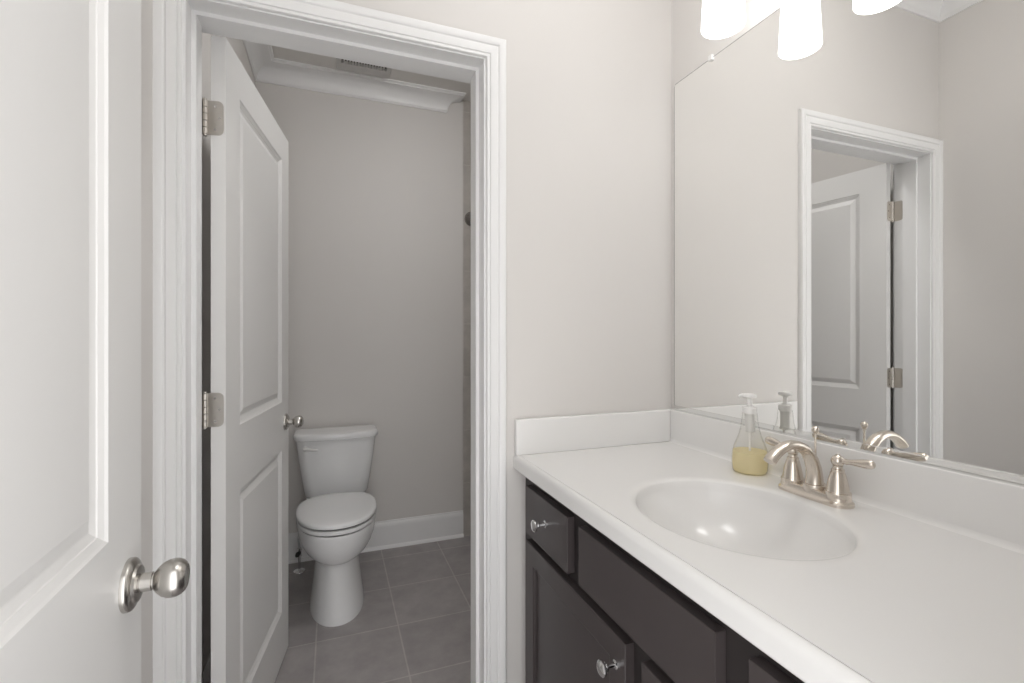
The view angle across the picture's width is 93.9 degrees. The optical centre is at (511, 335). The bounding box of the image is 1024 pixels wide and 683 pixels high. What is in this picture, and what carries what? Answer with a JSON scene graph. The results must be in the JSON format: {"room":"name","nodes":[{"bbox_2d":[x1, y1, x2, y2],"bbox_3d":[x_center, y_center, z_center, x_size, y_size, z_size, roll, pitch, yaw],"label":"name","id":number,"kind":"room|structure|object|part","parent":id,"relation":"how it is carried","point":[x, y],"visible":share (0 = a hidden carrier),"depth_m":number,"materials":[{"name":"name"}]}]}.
{"room":"bathroom","nodes":[
{"label":"bathroom","id":0,"kind":"room"},
{"bbox_2d":[141,0,254,682],"bbox_3d":[-0.937,-0.106,1.283,0.100,2.743,3.010,0,0,-21],"label":"wall","id":1,"kind":"structure","parent":0,"point":[237,45],"depth_m":1.05,"materials":[{"name":"beige paint"}]},
{"bbox_2d":[202,653,210,682],"bbox_3d":[-1.139,1.185,1.941,0.026,0.160,1.375,0,0,-21],"label":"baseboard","id":2,"kind":"structure","parent":1,"relation":"attached to","point":[206,676],"depth_m":1.59,"materials":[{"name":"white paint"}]},
{"bbox_2d":[202,35,302,682],"bbox_3d":[-0.841,0.237,1.572,0.164,2.040,0.746,0,0,-13],"label":"door","id":3,"kind":"structure","parent":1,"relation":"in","point":[245,410],"depth_m":1.43,"materials":[{"name":"white paint"}]},
{"bbox_3d":[-0.860,0.342,1.893,0.059,0.048,0.048,0,0,-13],"label":"knob","id":4,"kind":"part","parent":3,"relation":"part of","materials":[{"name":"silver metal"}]},
{"bbox_2d":[242,40,465,112],"bbox_3d":[-0.598,-1.432,2.112,1.158,0.092,1.495,0,0,-21],"label":"crown molding","id":5,"kind":"structure","parent":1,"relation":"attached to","point":[265,68],"depth_m":2.73,"materials":[{"name":"white paint"}]},
{"bbox_2d":[255,81,462,532],"bbox_3d":[-0.428,-0.106,3.027,2.118,2.743,0.100,0,0,-21],"label":"wall","id":6,"kind":"structure","parent":0,"point":[375,188],"depth_m":2.84,"materials":[{"name":"beige paint"}]},
{"bbox_2d":[288,510,463,563],"bbox_3d":[-0.852,1.185,2.801,1.166,0.160,0.026,0,0,-21],"label":"baseboard","id":7,"kind":"structure","parent":6,"relation":"attached to","point":[394,533],"depth_m":2.88,"materials":[{"name":"white paint"}]},
{"bbox_2d":[463,100,470,535],"bbox_3d":[0.086,-0.106,3.162,0.843,2.743,0.009,0,0,-21],"label":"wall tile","id":8,"kind":"structure","parent":6,"relation":"attached to","point":[466,104],"depth_m":3.02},
{"bbox_2d":[465,212,470,225],"bbox_3d":[0.005,-0.735,2.333,0.092,0.092,1.486,0,0,-21],"label":"curtain rod","id":9,"kind":"object","parent":8,"relation":"attached to","point":[468,215],"visible":0.15,"depth_m":3.00,"materials":[{"name":"silver metal"}]},
{"bbox_2d":[272,46,470,101],"bbox_3d":[0.045,-1.528,1.651,2.197,0.100,3.010,0,0,-21],"label":"ceiling","id":10,"kind":"structure","parent":0,"point":[278,52],"depth_m":2.71,"materials":[{"name":"white paint"}]},
{"bbox_2d":[336,58,391,77],"bbox_3d":[-0.783,-1.468,2.547,0.290,0.020,0.290,0,0,-21],"label":"ceiling vent","id":11,"kind":"object","parent":10,"relation":"in","point":[347,65],"visible":0.38,"depth_m":2.62,"materials":[{"name":"plastic"}]},
{"bbox_2d":[275,535,470,682],"bbox_3d":[0.045,1.315,1.651,2.197,0.100,3.010,0,0,-21],"label":"floor","id":12,"kind":"structure","parent":0,"point":[412,624],"depth_m":2.06,"materials":[{"name":"grey tile"}]},
{"bbox_2d":[293,536,304,573],"bbox_3d":[-1.126,1.059,2.562,0.085,0.413,0.071,0,0,-21],"label":"supply valve","id":13,"kind":"object","parent":12,"relation":"on","point":[298,554],"visible":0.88,"depth_m":2.56,"materials":[{"name":"silver metal"}]},
{"bbox_2d":[293,425,377,626],"bbox_3d":[-0.874,0.893,2.389,0.435,0.744,0.748,0,0,-21],"label":"toilet","id":14,"kind":"object","parent":12,"relation":"on","point":[335,522],"visible":1,"depth_m":2.21,"materials":[{"name":"white ceramic"}]},
{"bbox_3d":[-1.056,0.597,2.503,0.074,0.026,0.028,0,0,-21],"label":"flush lever","id":15,"kind":"part","parent":14,"relation":"part of","materials":[{"name":"white plastic"}]},
{"bbox_3d":[-0.967,0.540,2.637,0.435,0.038,0.220,0,0,-21],"label":"tank lid","id":16,"kind":"part","parent":14,"relation":"part of","materials":[{"name":"white ceramic"}]},
{"bbox_3d":[-0.969,0.718,2.642,0.408,0.318,0.206,0,0,-21],"label":"tank","id":17,"kind":"part","parent":14,"relation":"part of","materials":[{"name":"white ceramic"}]},
{"bbox_3d":[-0.824,0.847,2.255,0.358,0.020,0.455,0,0,-21],"label":"seat","id":18,"kind":"part","parent":14,"relation":"part of","materials":[{"name":"white plastic"}]},
{"bbox_3d":[-0.822,0.818,2.251,0.362,0.026,0.452,0,0,-21],"label":"seat lid","id":19,"kind":"part","parent":14,"relation":"part of","materials":[{"name":"white plastic"}]},
{"bbox_3d":[-0.856,1.064,2.341,0.354,0.402,0.635,0,0,-21],"label":"bowl","id":20,"kind":"part","parent":14,"relation":"part of","materials":[{"name":"white ceramic"}]},
{"bbox_2d":[526,478,804,682],"bbox_3d":[0.454,0.827,0.954,0.580,0.877,1.124,0,0,-21],"label":"vanity cabinet","id":21,"kind":"object","parent":12,"relation":"on","point":[595,613],"visible":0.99,"depth_m":0.94,"materials":[{"name":"black wood"}]},
{"bbox_3d":[0.068,0.482,1.213,0.038,0.030,0.030,0,0,-21],"label":"knob","id":22,"kind":"part","parent":21,"relation":"part of","materials":[{"name":"silver metal"}]},
{"bbox_3d":[0.092,0.488,1.230,0.020,0.132,0.255,0,0,-21],"label":"drawer","id":23,"kind":"part","parent":21,"relation":"part of","materials":[{"name":"brown wood"}]},
{"bbox_3d":[0.134,0.853,1.121,0.020,0.555,0.489,0,0,-21],"label":"cabinet door","id":24,"kind":"part","parent":21,"relation":"part of","materials":[{"name":"brown wood"}]},
{"bbox_3d":[0.182,0.631,0.909,0.038,0.030,0.030,0,0,-21],"label":"knob","id":25,"kind":"part","parent":21,"relation":"part of","materials":[{"name":"silver metal"}]},
{"bbox_3d":[0.322,0.853,0.617,0.020,0.555,0.486,0,0,-21],"label":"cabinet door","id":26,"kind":"part","parent":21,"relation":"part of","materials":[{"name":"brown wood"}]},
{"bbox_2d":[513,409,1023,682],"bbox_3d":[0.465,0.361,0.953,0.561,0.236,1.139,0,0,-21],"label":"countertop","id":27,"kind":"structure","parent":21,"relation":"on","point":[920,581],"depth_m":0.81,"materials":[{"name":"white stone"}]},
{"bbox_2d":[732,393,767,474],"bbox_3d":[0.601,0.246,1.209,0.084,0.199,0.084,0,0,-21],"label":"soap dispenser","id":28,"kind":"object","parent":27,"relation":"on","point":[746,460],"visible":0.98,"depth_m":1.19,"materials":[{"name":"yellow liquid"}]},
{"bbox_2d":[763,426,875,508],"bbox_3d":[0.642,0.271,1.015,0.190,0.151,0.191,0,0,29],"label":"faucet","id":29,"kind":"object","parent":27,"relation":"on","point":[836,493],"visible":1,"depth_m":1.00,"materials":[{"name":"silver metal"}]},
{"bbox_3d":[0.620,0.255,1.101,0.025,0.029,0.084,0,0,-21],"label":"lever","id":30,"kind":"part","parent":29,"relation":"part of","materials":[{"name":"silver metal"}]},
{"bbox_3d":[0.630,0.298,1.073,0.048,0.065,0.048,0,0,-21],"label":"handle","id":31,"kind":"part","parent":29,"relation":"part of","materials":[{"name":"silver metal"}]},
{"bbox_3d":[0.597,0.277,1.006,0.161,0.114,0.049,0,0,-21],"label":"spout","id":32,"kind":"part","parent":29,"relation":"part of","materials":[{"name":"silver metal"}]},
{"bbox_3d":[0.652,0.270,1.027,0.015,0.150,0.015,0,0,-21],"label":"lift rod","id":33,"kind":"part","parent":29,"relation":"part of","materials":[{"name":"silver metal"}]},
{"bbox_3d":[0.648,0.335,1.026,0.057,0.022,0.160,0,0,-21],"label":"plate","id":34,"kind":"part","parent":29,"relation":"part of","materials":[{"name":"silver metal"}]},
{"bbox_3d":[0.666,0.298,0.978,0.048,0.065,0.048,0,0,-21],"label":"handle","id":35,"kind":"part","parent":29,"relation":"part of","materials":[{"name":"silver metal"}]},
{"bbox_3d":[0.676,0.255,0.951,0.025,0.029,0.084,0,0,-21],"label":"lever","id":36,"kind":"part","parent":29,"relation":"part of","materials":[{"name":"silver metal"}]},
{"bbox_3d":[0.363,0.488,0.509,0.020,0.132,0.255,0,0,-21],"label":"drawer","id":37,"kind":"part","parent":21,"relation":"part of","materials":[{"name":"brown wood"}]},
{"bbox_2d":[335,0,670,682],"bbox_3d":[0.101,-0.106,1.501,1.997,2.743,0.140,0,0,-21],"label":"wall","id":38,"kind":"structure","parent":0,"point":[588,82],"depth_m":1.47,"materials":[{"name":"beige paint"}]},
{"bbox_2d":[153,0,505,682],"bbox_3d":[-0.442,0.210,1.298,0.847,2.110,0.176,0,0,-21],"label":"door frame","id":39,"kind":"structure","parent":38,"relation":"attached to","point":[167,14],"depth_m":1.19,"materials":[{"name":"white paint"}]},
{"bbox_2d":[671,0,1006,481],"bbox_3d":[0.796,-0.106,1.016,0.100,2.743,1.295,0,0,-21],"label":"wall","id":40,"kind":"structure","parent":0,"point":[690,49],"depth_m":1.52,"materials":[{"name":"beige paint"}]},
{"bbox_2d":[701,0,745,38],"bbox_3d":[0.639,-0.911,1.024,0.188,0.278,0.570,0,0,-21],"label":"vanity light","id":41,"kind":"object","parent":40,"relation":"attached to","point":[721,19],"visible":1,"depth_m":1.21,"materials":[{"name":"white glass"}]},
{"bbox_2d":[668,409,1023,553],"bbox_3d":[0.714,0.295,1.047,0.030,0.104,1.139,0,0,-21],"label":"backsplash","id":42,"kind":"structure","parent":40,"relation":"attached to","point":[985,509],"depth_m":0.91,"materials":[{"name":"white stone"}]},
{"bbox_2d":[674,0,1023,484],"bbox_3d":[0.720,-0.293,1.061,0.010,1.070,1.081,0,0,-21],"label":"mirror","id":43,"kind":"object","parent":40,"relation":"attached to","point":[849,174],"visible":1,"depth_m":1.01,"materials":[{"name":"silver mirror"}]},
{"bbox_3d":[0.334,-0.107,0.213,1.529,2.743,0.115,0,0,-21],"label":"wall","id":44,"kind":"structure","parent":0,"visible":0},
{"bbox_2d":[0,0,189,682],"bbox_3d":[-0.397,0.239,0.332,0.164,2.032,0.697,0,0,-22],"label":"door","id":45,"kind":"structure","parent":44,"relation":"in","point":[74,579],"depth_m":0.48,"materials":[{"name":"white paint"}]},
{"bbox_3d":[-0.460,0.320,0.626,0.059,0.048,0.048,0,0,-22],"label":"knob","id":46,"kind":"part","parent":45,"relation":"part of","materials":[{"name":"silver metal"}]}
]}

